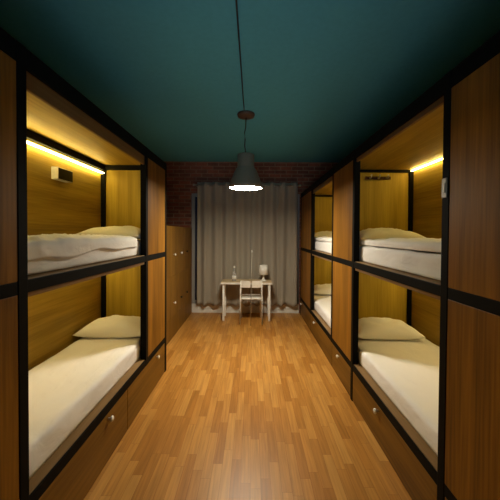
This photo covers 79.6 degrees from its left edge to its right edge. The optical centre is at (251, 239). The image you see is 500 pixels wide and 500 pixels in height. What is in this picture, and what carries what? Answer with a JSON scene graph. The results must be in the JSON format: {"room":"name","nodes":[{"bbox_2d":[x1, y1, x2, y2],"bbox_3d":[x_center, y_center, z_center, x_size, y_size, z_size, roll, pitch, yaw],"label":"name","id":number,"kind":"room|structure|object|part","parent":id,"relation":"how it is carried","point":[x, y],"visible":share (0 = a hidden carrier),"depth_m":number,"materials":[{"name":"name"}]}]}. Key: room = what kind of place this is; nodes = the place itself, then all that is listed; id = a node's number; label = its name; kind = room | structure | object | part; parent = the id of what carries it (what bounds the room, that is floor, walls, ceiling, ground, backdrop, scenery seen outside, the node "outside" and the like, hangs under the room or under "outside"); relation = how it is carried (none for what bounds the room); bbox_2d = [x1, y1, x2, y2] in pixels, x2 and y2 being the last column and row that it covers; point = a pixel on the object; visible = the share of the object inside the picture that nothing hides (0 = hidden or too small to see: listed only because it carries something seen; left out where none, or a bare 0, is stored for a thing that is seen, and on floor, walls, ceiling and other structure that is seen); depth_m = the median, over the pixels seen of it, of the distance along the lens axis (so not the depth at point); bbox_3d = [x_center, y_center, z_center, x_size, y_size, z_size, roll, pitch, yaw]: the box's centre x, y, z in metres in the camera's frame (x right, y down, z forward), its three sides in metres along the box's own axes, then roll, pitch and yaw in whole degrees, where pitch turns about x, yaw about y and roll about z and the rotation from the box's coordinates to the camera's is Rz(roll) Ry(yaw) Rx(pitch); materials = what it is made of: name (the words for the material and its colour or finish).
{"room":"dormitory","nodes":[
{"label":"dormitory","id":0,"kind":"room"},
{"bbox_2d":[83,313,411,499],"bbox_3d":[0.070,1.632,2.204,4.080,0.100,8.150,0,1,0],"label":"floor","id":1,"kind":"structure","parent":0,"point":[257,411],"depth_m":2.49,"materials":[{"name":"brown wood"}]},
{"bbox_2d":[0,27,18,499],"bbox_3d":[-1.367,0.389,0.187,0.781,2.440,2.260,0,1,0],"label":"bunk bed","id":2,"kind":"object","parent":1,"relation":"on","point":[9,404],"visible":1,"depth_m":1.24,"materials":[{"name":"brown wood"}]},
{"bbox_3d":[-1.024,-0.784,0.156,0.043,0.090,2.236,0,1,0],"label":"rail","id":3,"kind":"part","parent":2,"relation":"part of","materials":[{"name":"black metal"}]},
{"bbox_3d":[-1.020,-0.282,0.968,0.027,0.942,0.635,0,1,0],"label":"panel","id":4,"kind":"part","parent":2,"relation":"part of","materials":[{"name":"brown wood"}]},
{"bbox_3d":[-1.014,0.232,0.174,0.012,0.058,2.236,0,1,0],"label":"rail","id":5,"kind":"part","parent":2,"relation":"part of","materials":[{"name":"black metal"}]},
{"bbox_3d":[-1.026,0.716,0.985,0.027,0.938,0.635,0,1,0],"label":"panel","id":6,"kind":"part","parent":2,"relation":"part of","materials":[{"name":"brown wood"}]},
{"bbox_2d":[15,40,166,499],"bbox_3d":[-1.367,0.349,2.417,0.781,2.440,2.240,0,1,0],"label":"bunk bed","id":7,"kind":"object","parent":1,"relation":"on","point":[79,170],"visible":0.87,"depth_m":2.49,"materials":[{"name":"brown wood"}]},
{"bbox_3d":[-1.035,0.371,1.324,0.055,2.440,0.055,0,1,0],"label":"post","id":8,"kind":"part","parent":7,"relation":"part of","materials":[{"name":"black metal"}]},
{"bbox_2d":[58,167,63,179],"bbox_3d":[-1.669,-0.574,2.623,0.006,0.095,0.066,0,1,0],"label":"socket","id":9,"kind":"object","parent":7,"relation":"attached to","point":[60,170],"depth_m":2.62,"materials":[{"name":"black plastic"}]},
{"bbox_3d":[-1.743,-0.336,2.387,0.020,0.992,2.163,0,1,0],"label":"panel","id":10,"kind":"part","parent":7,"relation":"part of","materials":[{"name":"brown wood"}]},
{"bbox_3d":[-1.749,0.686,2.405,0.020,0.938,2.163,0,1,0],"label":"panel","id":11,"kind":"part","parent":7,"relation":"part of","materials":[{"name":"brown wood"}]},
{"bbox_3d":[-1.708,-0.800,2.397,0.045,0.065,2.060,0,1,0],"label":"rail","id":12,"kind":"part","parent":7,"relation":"part of","materials":[{"name":"black metal"}]},
{"bbox_2d":[64,169,67,180],"bbox_3d":[-1.669,-0.575,2.689,0.006,0.095,0.066,0,1,0],"label":"socket","id":13,"kind":"object","parent":7,"relation":"attached to","point":[65,171],"depth_m":2.69,"materials":[{"name":"black plastic"}]},
{"bbox_2d":[68,171,72,181],"bbox_3d":[-1.669,-0.576,2.756,0.006,0.095,0.066,0,1,0],"label":"socket","id":14,"kind":"object","parent":7,"relation":"attached to","point":[70,174],"depth_m":2.75,"materials":[{"name":"black plastic"}]},
{"bbox_3d":[-1.031,1.404,1.913,0.026,0.338,1.078,0,1,0],"label":"drawer","id":15,"kind":"part","parent":7,"relation":"part of","materials":[{"name":"brown wood"}]},
{"bbox_2d":[28,337,139,478],"bbox_3d":[-1.389,1.065,2.412,0.636,0.174,2.087,0,1,0],"label":"mattress","id":16,"kind":"object","parent":7,"relation":"on","point":[67,386],"visible":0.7,"depth_m":2.08,"materials":[{"name":"white fabric"}]},
{"bbox_2d":[73,315,139,337],"bbox_3d":[-1.390,0.886,3.116,0.689,0.163,0.474,0,1,0],"label":"pillow","id":17,"kind":"object","parent":16,"relation":"on","point":[114,326],"visible":0.82,"depth_m":2.93,"materials":[{"name":"white fabric"}]},
{"bbox_2d":[28,239,139,274],"bbox_3d":[-1.381,0.085,2.396,0.632,0.144,2.088,0,1,0],"label":"mattress","id":18,"kind":"object","parent":7,"relation":"on","point":[45,264],"visible":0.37,"depth_m":1.87,"materials":[{"name":"white fabric"}]},
{"bbox_2d":[28,233,136,260],"bbox_3d":[-1.370,0.029,2.061,0.654,0.138,1.386,0,1,0],"label":"duvet","id":19,"kind":"object","parent":18,"relation":"on","point":[64,245],"visible":0.82,"depth_m":1.75,"materials":[{"name":"white fabric"}]},
{"bbox_2d":[76,226,139,238],"bbox_3d":[-1.370,-0.069,3.049,0.654,0.142,0.479,0,1,0],"label":"pillow","id":20,"kind":"object","parent":18,"relation":"on","point":[132,231],"visible":0.5,"depth_m":2.87,"materials":[{"name":"white fabric"}]},
{"bbox_3d":[-1.024,-0.823,2.396,0.043,0.090,2.236,0,1,0],"label":"rail","id":21,"kind":"part","parent":7,"relation":"part of","materials":[{"name":"black metal"}]},
{"bbox_3d":[-1.014,0.193,2.414,0.012,0.058,2.236,0,1,0],"label":"rail","id":22,"kind":"part","parent":7,"relation":"part of","materials":[{"name":"black metal"}]},
{"bbox_3d":[-1.020,1.190,2.431,0.012,0.062,2.236,0,1,0],"label":"rail","id":23,"kind":"part","parent":7,"relation":"part of","materials":[{"name":"black metal"}]},
{"bbox_3d":[-1.713,0.143,3.461,0.045,1.988,0.035,0,1,0],"label":"post","id":24,"kind":"part","parent":7,"relation":"part of","materials":[{"name":"black metal"}]},
{"bbox_3d":[-1.370,-0.821,3.446,0.630,0.055,0.030,0,1,0],"label":"cross rail","id":25,"kind":"part","parent":7,"relation":"part of","materials":[{"name":"black metal"}]},
{"bbox_3d":[-1.396,-0.353,3.479,0.674,0.992,0.020,0,1,0],"label":"panel","id":26,"kind":"part","parent":7,"relation":"part of","materials":[{"name":"brown wood"}]},
{"bbox_3d":[-1.402,0.682,3.498,0.674,0.913,0.020,0,1,0],"label":"panel","id":27,"kind":"part","parent":7,"relation":"part of","materials":[{"name":"brown wood"}]},
{"bbox_3d":[-1.034,0.169,2.876,0.055,2.090,0.055,0,1,0],"label":"post","id":28,"kind":"part","parent":7,"relation":"part of","materials":[{"name":"black metal"}]},
{"bbox_3d":[-1.030,1.385,2.977,0.026,0.338,1.039,0,1,0],"label":"drawer","id":29,"kind":"part","parent":7,"relation":"part of","materials":[{"name":"brown wood"}]},
{"bbox_3d":[-1.020,-0.321,3.183,0.027,0.942,0.575,0,1,0],"label":"panel","id":30,"kind":"part","parent":7,"relation":"part of","materials":[{"name":"brown wood"}]},
{"bbox_3d":[-1.026,0.677,3.200,0.027,0.938,0.575,0,1,0],"label":"panel","id":31,"kind":"part","parent":7,"relation":"part of","materials":[{"name":"brown wood"}]},
{"bbox_3d":[-1.034,0.333,3.509,0.055,2.440,0.055,0,1,0],"label":"post","id":32,"kind":"part","parent":7,"relation":"part of","materials":[{"name":"black metal"}]},
{"bbox_2d":[166,226,169,345],"bbox_3d":[-1.522,0.669,4.281,0.655,1.735,0.437,0,1,0],"label":"locker","id":33,"kind":"object","parent":1,"relation":"on","point":[168,227],"visible":0.14,"depth_m":4.40,"materials":[{"name":"brown wood"}]},
{"bbox_3d":[-1.236,0.191,4.273,0.019,0.776,0.434,0,1,0],"label":"door","id":34,"kind":"part","parent":33,"relation":"part of","materials":[{"name":"brown wood"}]},
{"bbox_3d":[-1.240,0.901,4.285,0.019,0.636,0.434,0,1,0],"label":"door","id":35,"kind":"part","parent":33,"relation":"part of","materials":[{"name":"brown wood"}]},
{"bbox_2d":[170,226,176,339],"bbox_3d":[-1.522,0.661,4.721,0.655,1.735,0.437,0,1,0],"label":"locker","id":36,"kind":"object","parent":1,"relation":"on","point":[173,229],"visible":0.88,"depth_m":4.69,"materials":[{"name":"brown wood"}]},
{"bbox_3d":[-1.236,0.183,4.713,0.019,0.776,0.434,0,1,0],"label":"door","id":37,"kind":"part","parent":36,"relation":"part of","materials":[{"name":"brown wood"}]},
{"bbox_3d":[-1.240,0.893,4.725,0.019,0.636,0.434,0,1,0],"label":"door","id":38,"kind":"part","parent":36,"relation":"part of","materials":[{"name":"brown wood"}]},
{"bbox_2d":[177,227,183,330],"bbox_3d":[-1.522,0.653,5.161,0.655,1.735,0.437,0,1,0],"label":"locker","id":39,"kind":"object","parent":1,"relation":"on","point":[180,230],"visible":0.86,"depth_m":5.11,"materials":[{"name":"brown wood"}]},
{"bbox_3d":[-1.240,0.885,5.165,0.019,0.636,0.434,0,1,0],"label":"door","id":40,"kind":"part","parent":39,"relation":"part of","materials":[{"name":"brown wood"}]},
{"bbox_3d":[-1.236,0.176,5.152,0.019,0.776,0.434,0,1,0],"label":"door","id":41,"kind":"part","parent":39,"relation":"part of","materials":[{"name":"brown wood"}]},
{"bbox_2d":[183,227,191,322],"bbox_3d":[-1.522,0.643,5.752,0.655,1.735,0.740,0,1,0],"label":"locker","id":42,"kind":"object","parent":1,"relation":"on","point":[187,237],"visible":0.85,"depth_m":5.71,"materials":[{"name":"brown wood"}]},
{"bbox_3d":[-1.236,0.168,5.592,0.019,0.776,0.434,0,1,0],"label":"door","id":43,"kind":"part","parent":42,"relation":"part of","materials":[{"name":"brown wood"}]},
{"bbox_3d":[-1.240,0.878,5.605,0.019,0.636,0.434,0,1,0],"label":"door","id":44,"kind":"part","parent":42,"relation":"part of","materials":[{"name":"brown wood"}]},
{"bbox_3d":[-1.239,0.641,5.972,0.020,1.735,0.300,0,1,0],"label":"filler panel","id":45,"kind":"part","parent":42,"relation":"part of","materials":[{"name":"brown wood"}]},
{"bbox_2d":[221,279,271,320],"bbox_3d":[-0.105,1.158,5.756,0.955,0.722,0.430,0,1,0],"label":"desk","id":46,"kind":"object","parent":1,"relation":"on","point":[268,282],"visible":0.99,"depth_m":5.58,"materials":[{"name":"white wood"}]},
{"bbox_3d":[-0.532,1.177,5.591,0.044,0.685,0.044,0,1,0],"label":"leg","id":47,"kind":"part","parent":46,"relation":"part of","materials":[{"name":"white wood"}]},
{"bbox_3d":[-0.532,1.171,5.921,0.044,0.685,0.044,0,1,0],"label":"leg","id":48,"kind":"part","parent":46,"relation":"part of","materials":[{"name":"white wood"}]},
{"bbox_2d":[232,266,235,280],"bbox_3d":[-0.339,0.652,5.732,0.082,0.287,0.082,0,1,0],"label":"bottle","id":49,"kind":"object","parent":46,"relation":"on","point":[234,272],"visible":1,"depth_m":5.71,"materials":[{"name":"clear glass"}]},
{"bbox_2d":[259,265,267,280],"bbox_3d":[0.221,0.647,5.752,0.184,0.305,0.184,0,1,0],"label":"table lamp","id":50,"kind":"object","parent":46,"relation":"on","point":[263,269],"visible":0.99,"depth_m":5.68,"materials":[{"name":"white plastic"}]},
{"bbox_3d":[0.221,0.584,5.751,0.184,0.180,0.184,0,1,0],"label":"lamp shade","id":51,"kind":"part","parent":50,"relation":"part of","materials":[{"name":"white fabric"}]},
{"bbox_3d":[0.323,1.176,5.921,0.044,0.685,0.044,0,1,0],"label":"leg","id":52,"kind":"part","parent":46,"relation":"part of","materials":[{"name":"white wood"}]},
{"bbox_3d":[0.323,1.182,5.591,0.044,0.685,0.044,0,1,0],"label":"leg","id":53,"kind":"part","parent":46,"relation":"part of","materials":[{"name":"white wood"}]},
{"bbox_2d":[239,281,262,324],"bbox_3d":[-0.015,1.129,5.548,0.425,0.791,0.489,0,1,0],"label":"chair","id":54,"kind":"object","parent":1,"relation":"on","point":[244,284],"visible":1,"depth_m":5.38,"materials":[{"name":"white wood"}]},
{"bbox_3d":[-0.207,1.132,5.373,0.042,0.788,0.070,0,1,0],"label":"leg","id":55,"kind":"part","parent":54,"relation":"part of","materials":[{"name":"white wood"}]},
{"bbox_3d":[-0.109,0.799,5.328,0.168,0.125,0.042,1,1,10],"label":"backrest","id":56,"kind":"part","parent":54,"relation":"part of","materials":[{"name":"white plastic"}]},
{"bbox_3d":[-0.015,1.070,5.587,0.362,0.026,0.385,0,1,0],"label":"seat","id":57,"kind":"part","parent":54,"relation":"part of","materials":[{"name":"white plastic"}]},
{"bbox_3d":[0.083,0.800,5.328,0.168,0.125,0.042,0,1,-10],"label":"backrest","id":58,"kind":"part","parent":54,"relation":"part of","materials":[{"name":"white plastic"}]},
{"bbox_3d":[0.177,1.135,5.373,0.041,0.788,0.070,0,1,0],"label":"leg","id":59,"kind":"part","parent":54,"relation":"part of","materials":[{"name":"white wood"}]},
{"bbox_2d":[250,250,252,325],"bbox_3d":[-0.011,0.858,5.276,0.021,1.340,0.036,-1,1,-45],"label":"pole","id":60,"kind":"object","parent":1,"relation":"on","point":[251,250],"visible":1,"depth_m":5.27,"materials":[{"name":"grey metal"}]},
{"bbox_2d":[300,167,333,365],"bbox_3d":[1.448,0.324,4.851,1.001,2.440,2.420,0,1,0],"label":"bunk bed","id":61,"kind":"object","parent":1,"relation":"on","point":[317,201],"visible":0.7,"depth_m":5.22,"materials":[{"name":"brown wood"}]},
{"bbox_3d":[1.006,0.301,6.034,0.055,2.440,0.055,0,1,0],"label":"post","id":62,"kind":"part","parent":61,"relation":"part of","materials":[{"name":"black metal"}]},
{"bbox_3d":[0.999,-0.324,5.498,0.027,0.992,0.995,0,1,0],"label":"panel","id":63,"kind":"part","parent":61,"relation":"part of","materials":[{"name":"brown wood"}]},
{"bbox_3d":[0.992,0.699,5.515,0.027,0.938,0.995,0,1,0],"label":"panel","id":64,"kind":"part","parent":61,"relation":"part of","materials":[{"name":"brown wood"}]},
{"bbox_3d":[0.989,1.378,5.513,0.026,0.288,1.016,0,1,0],"label":"drawer","id":65,"kind":"part","parent":61,"relation":"part of","materials":[{"name":"brown wood"}]},
{"bbox_3d":[1.006,0.169,4.981,0.055,2.140,0.055,0,1,0],"label":"post","id":66,"kind":"part","parent":61,"relation":"part of","materials":[{"name":"black metal"}]},
{"bbox_3d":[0.981,1.210,4.867,0.012,0.062,2.416,0,1,0],"label":"rail","id":67,"kind":"part","parent":61,"relation":"part of","materials":[{"name":"black metal"}]},
{"bbox_3d":[1.009,-0.853,4.831,0.043,0.090,2.416,0,1,0],"label":"rail","id":68,"kind":"part","parent":61,"relation":"part of","materials":[{"name":"black metal"}]},
{"bbox_3d":[0.987,0.212,4.849,0.012,0.058,2.416,0,1,0],"label":"rail","id":69,"kind":"part","parent":61,"relation":"part of","materials":[{"name":"black metal"}]},
{"bbox_3d":[0.989,1.399,4.331,0.026,0.288,1.336,0,1,0],"label":"drawer","id":70,"kind":"part","parent":61,"relation":"part of","materials":[{"name":"brown wood"}]},
{"bbox_2d":[314,294,330,327],"bbox_3d":[1.462,1.101,4.846,0.850,0.153,2.264,0,1,0],"label":"mattress","id":71,"kind":"object","parent":61,"relation":"on","point":[322,303],"visible":0.16,"depth_m":4.71,"materials":[{"name":"white fabric"}]},
{"bbox_2d":[314,284,330,294],"bbox_3d":[1.434,0.927,5.617,0.720,0.167,0.480,0,1,0],"label":"pillow","id":72,"kind":"object","parent":71,"relation":"on","point":[324,289],"visible":0.44,"depth_m":5.42,"materials":[{"name":"white fabric"}]},
{"bbox_3d":[1.479,0.706,6.023,0.894,0.913,0.020,0,1,0],"label":"panel","id":73,"kind":"part","parent":61,"relation":"part of","materials":[{"name":"brown wood"}]},
{"bbox_2d":[315,240,331,253],"bbox_3d":[1.469,0.103,4.829,0.847,0.156,2.264,0,1,0],"label":"mattress","id":74,"kind":"object","parent":61,"relation":"on","point":[325,246],"visible":0.18,"depth_m":4.40,"materials":[{"name":"white fabric"}]},
{"bbox_2d":[315,231,331,236],"bbox_3d":[1.440,-0.072,5.619,0.720,0.174,0.480,0,1,0],"label":"pillow","id":75,"kind":"object","parent":74,"relation":"on","point":[321,233],"visible":0.21,"depth_m":5.44,"materials":[{"name":"white fabric"}]},
{"bbox_2d":[315,236,331,241],"bbox_3d":[1.473,-0.005,4.524,0.834,0.072,1.563,0,1,0],"label":"duvet","id":76,"kind":"object","parent":74,"relation":"on","point":[324,238],"visible":0.19,"depth_m":4.45,"materials":[{"name":"white fabric"}]},
{"bbox_3d":[1.485,-0.355,6.005,0.894,1.042,0.020,0,1,0],"label":"panel","id":77,"kind":"part","parent":61,"relation":"part of","materials":[{"name":"brown wood"}]},
{"bbox_3d":[1.465,-0.860,5.971,0.850,0.030,0.030,0,1,0],"label":"cross rail","id":78,"kind":"part","parent":61,"relation":"part of","materials":[{"name":"black metal"}]},
{"bbox_3d":[1.006,0.192,3.666,0.055,2.140,0.055,0,1,0],"label":"post","id":79,"kind":"part","parent":61,"relation":"part of","materials":[{"name":"black metal"}]},
{"bbox_2d":[332,70,451,499],"bbox_3d":[1.447,0.364,2.584,1.001,2.440,2.155,0,1,0],"label":"bunk bed","id":80,"kind":"object","parent":1,"relation":"on","point":[398,177],"visible":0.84,"depth_m":2.90,"materials":[{"name":"brown wood"}]},
{"bbox_3d":[0.988,1.417,3.313,0.026,0.288,0.688,0,1,0],"label":"drawer","id":81,"kind":"part","parent":80,"relation":"part of","materials":[{"name":"brown wood"}]},
{"bbox_3d":[0.992,0.738,3.301,0.027,0.938,0.695,0,1,0],"label":"panel","id":82,"kind":"part","parent":80,"relation":"part of","materials":[{"name":"brown wood"}]},
{"bbox_3d":[0.998,-0.285,3.283,0.027,0.992,0.695,0,1,0],"label":"panel","id":83,"kind":"part","parent":80,"relation":"part of","materials":[{"name":"brown wood"}]},
{"bbox_3d":[1.005,0.355,2.919,0.055,2.440,0.055,0,1,0],"label":"post","id":84,"kind":"part","parent":80,"relation":"part of","materials":[{"name":"black metal"}]},
{"bbox_3d":[1.517,-0.736,3.612,0.305,0.035,0.020,0,1,0],"label":"hook rail","id":85,"kind":"part","parent":80,"relation":"part of","materials":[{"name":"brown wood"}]},
{"bbox_3d":[1.478,0.747,3.658,0.894,0.913,0.020,0,1,0],"label":"panel","id":86,"kind":"part","parent":80,"relation":"part of","materials":[{"name":"brown wood"}]},
{"bbox_3d":[0.980,1.250,2.590,0.012,0.062,2.131,0,1,0],"label":"rail","id":87,"kind":"part","parent":80,"relation":"part of","materials":[{"name":"black metal"}]},
{"bbox_3d":[1.485,-0.314,3.640,0.894,1.042,0.020,0,1,0],"label":"panel","id":88,"kind":"part","parent":80,"relation":"part of","materials":[{"name":"brown wood"}]},
{"bbox_3d":[1.465,-0.819,3.606,0.850,0.030,0.030,0,1,0],"label":"cross rail","id":89,"kind":"part","parent":80,"relation":"part of","materials":[{"name":"black metal"}]},
{"bbox_3d":[0.987,0.252,2.572,0.012,0.058,2.131,0,1,0],"label":"rail","id":90,"kind":"part","parent":80,"relation":"part of","materials":[{"name":"black metal"}]},
{"bbox_3d":[1.008,-0.814,2.554,0.043,0.090,2.131,0,1,0],"label":"rail","id":91,"kind":"part","parent":80,"relation":"part of","materials":[{"name":"black metal"}]},
{"bbox_3d":[0.988,1.435,2.245,0.026,0.288,1.322,0,1,0],"label":"drawer","id":92,"kind":"part","parent":80,"relation":"part of","materials":[{"name":"brown wood"}]},
{"bbox_2d":[358,338,438,455],"bbox_3d":[1.462,1.138,2.599,0.847,0.157,2.036,0,1,0],"label":"mattress","id":93,"kind":"object","parent":80,"relation":"on","point":[406,371],"visible":0.45,"depth_m":2.40,"materials":[{"name":"white fabric"}]},
{"bbox_2d":[358,317,425,339],"bbox_3d":[1.434,0.966,3.317,0.720,0.169,0.480,0,1,0],"label":"pillow","id":94,"kind":"object","parent":93,"relation":"on","point":[378,328],"visible":0.77,"depth_m":3.13,"materials":[{"name":"white fabric"}]},
{"bbox_2d":[359,244,440,279],"bbox_3d":[1.467,0.143,2.579,0.849,0.156,2.036,0,1,0],"label":"mattress","id":95,"kind":"object","parent":80,"relation":"on","point":[422,263],"visible":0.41,"depth_m":2.06,"materials":[{"name":"white fabric"}]},
{"bbox_2d":[359,228,423,243],"bbox_3d":[1.440,-0.035,3.260,0.755,0.183,0.522,0,1,0],"label":"pillow","id":96,"kind":"object","parent":95,"relation":"on","point":[370,233],"visible":0.42,"depth_m":3.07,"materials":[{"name":"white fabric"}]},
{"bbox_2d":[360,237,440,252],"bbox_3d":[1.472,0.029,2.276,0.839,0.082,1.368,0,1,0],"label":"duvet","id":97,"kind":"object","parent":95,"relation":"on","point":[421,244],"visible":0.57,"depth_m":2.16,"materials":[{"name":"white fabric"}]},
{"bbox_3d":[1.906,0.188,3.621,0.045,2.038,0.035,0,1,0],"label":"post","id":98,"kind":"part","parent":80,"relation":"part of","materials":[{"name":"black metal"}]},
{"bbox_3d":[1.935,0.756,2.591,0.020,0.938,2.113,0,1,0],"label":"panel","id":99,"kind":"part","parent":80,"relation":"part of","materials":[{"name":"brown wood"}]},
{"bbox_3d":[1.942,-0.292,2.573,0.020,1.042,2.113,0,1,0],"label":"panel","id":100,"kind":"part","parent":80,"relation":"part of","materials":[{"name":"brown wood"}]},
{"bbox_2d":[441,183,444,192],"bbox_3d":[0.974,-0.261,1.526,0.006,0.050,0.024,0,1,0],"label":"switch","id":101,"kind":"object","parent":80,"relation":"attached to","point":[443,184],"depth_m":1.52,"materials":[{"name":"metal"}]},
{"bbox_2d":[441,178,446,197],"bbox_3d":[0.980,-0.261,1.527,0.008,0.100,0.038,0,1,0],"label":"switch plate","id":102,"kind":"object","parent":80,"relation":"attached to","point":[444,180],"depth_m":1.52,"materials":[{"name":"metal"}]},
{"bbox_3d":[1.005,0.379,1.534,0.055,2.440,0.055,0,1,0],"label":"post","id":103,"kind":"part","parent":80,"relation":"part of","materials":[{"name":"black metal"}]},
{"bbox_2d":[444,30,499,499],"bbox_3d":[1.447,0.401,0.452,1.001,2.440,2.150,0,1,0],"label":"bunk bed","id":104,"kind":"object","parent":1,"relation":"on","point":[472,434],"visible":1,"depth_m":1.32,"materials":[{"name":"brown wood"}]},
{"bbox_3d":[0.980,1.287,0.457,0.012,0.062,2.126,0,1,0],"label":"rail","id":105,"kind":"part","parent":104,"relation":"part of","materials":[{"name":"black metal"}]},
{"bbox_3d":[0.992,0.775,1.171,0.027,0.938,0.685,0,1,0],"label":"panel","id":106,"kind":"part","parent":104,"relation":"part of","materials":[{"name":"brown wood"}]},
{"bbox_3d":[0.998,-0.248,1.153,0.027,0.992,0.685,0,1,0],"label":"panel","id":107,"kind":"part","parent":104,"relation":"part of","materials":[{"name":"brown wood"}]},
{"bbox_3d":[0.986,0.289,0.440,0.012,0.058,2.126,0,1,0],"label":"rail","id":108,"kind":"part","parent":104,"relation":"part of","materials":[{"name":"black metal"}]},
{"bbox_3d":[1.008,-0.776,0.421,0.043,0.090,2.126,0,1,0],"label":"rail","id":109,"kind":"part","parent":104,"relation":"part of","materials":[{"name":"black metal"}]},
{"bbox_2d":[0,0,499,161],"bbox_3d":[0.089,-1.557,2.148,4.080,0.100,8.150,0,1,0],"label":"ceiling","id":110,"kind":"structure","parent":0,"point":[320,77],"depth_m":2.55,"materials":[{"name":"teal paint"}]},
{"bbox_2d":[235,0,244,110],"bbox_3d":[-0.098,-1.498,1.924,0.013,0.012,3.300,0,1,0],"label":"cable","id":111,"kind":"object","parent":110,"relation":"attached to","point":[235,0],"visible":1,"depth_m":2.34,"materials":[{"name":"black plastic"}]},
{"bbox_2d":[229,110,261,190],"bbox_3d":[-0.075,-1.080,3.682,0.410,0.910,0.410,0,1,0],"label":"pendant lamp","id":112,"kind":"object","parent":110,"relation":"hanging from","point":[245,177],"visible":1,"depth_m":3.58,"materials":[{"name":"grey metal"}]},
{"bbox_3d":[-0.077,-0.835,3.686,0.410,0.420,0.410,0,1,0],"label":"lamp shade","id":113,"kind":"part","parent":112,"relation":"part of","materials":[{"name":"grey metal"}]},
{"bbox_2d":[230,186,260,189],"bbox_3d":[-0.078,-0.631,3.690,0.386,0.004,0.386,0,1,0],"label":"diffuser","id":114,"kind":"object","parent":112,"relation":"attached to","point":[231,187],"depth_m":3.65,"materials":[{"name":"white plastic"}]},
{"bbox_3d":[-0.082,-1.267,3.679,0.029,0.446,0.013,0,1,0],"label":"cord","id":115,"kind":"part","parent":112,"relation":"part of","materials":[{"name":"black plastic"}]},
{"bbox_2d":[164,161,338,312],"bbox_3d":[0.080,-0.033,6.200,3.880,3.090,0.100,0,1,0],"label":"wall","id":116,"kind":"structure","parent":0,"point":[181,176],"depth_m":6.13,"materials":[{"name":"brick"}]},
{"bbox_2d":[192,303,298,312],"bbox_3d":[-0.149,1.417,6.166,2.220,0.190,0.020,0,1,0],"label":"baseboard","id":117,"kind":"structure","parent":116,"relation":"attached to","point":[196,308],"depth_m":6.16,"materials":[{"name":"white paint"}]},
{"bbox_2d":[191,193,299,303],"bbox_3d":[-0.136,0.197,6.137,2.200,2.250,0.035,0,1,0],"label":"window","id":118,"kind":"structure","parent":116,"relation":"in","point":[194,195],"depth_m":6.12,"materials":[{"name":"grey paint"}]},
{"bbox_3d":[-0.674,0.194,6.144,0.985,2.110,0.010,0,1,0],"label":"pane","id":119,"kind":"part","parent":118,"relation":"part of","materials":[{"name":"black glass"}]},
{"bbox_2d":[193,184,300,186],"bbox_3d":[-0.101,-1.081,6.056,2.165,0.043,0.152,0,1,0],"label":"curtain rod","id":120,"kind":"object","parent":116,"relation":"attached to","point":[193,184],"visible":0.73,"depth_m":5.99,"materials":[{"name":"metal"}]},
{"bbox_2d":[197,182,250,306],"bbox_3d":[-0.561,0.105,6.025,1.079,2.488,0.087,0,1,0],"label":"curtain","id":121,"kind":"object","parent":120,"relation":"hanging from","point":[223,213],"visible":0.9,"depth_m":6.02,"materials":[{"name":"beige fabric"}]},
{"bbox_3d":[-0.098,-1.081,6.002,2.110,0.026,0.026,0,1,0],"label":"rod","id":122,"kind":"part","parent":120,"relation":"part of","materials":[{"name":"metal"}]},
{"bbox_2d":[251,182,297,306],"bbox_3d":[0.446,0.111,6.025,0.932,2.487,0.084,0,1,0],"label":"curtain","id":123,"kind":"object","parent":120,"relation":"hanging from","point":[274,209],"visible":0.92,"depth_m":6.02,"materials":[{"name":"beige fabric"}]}
]}

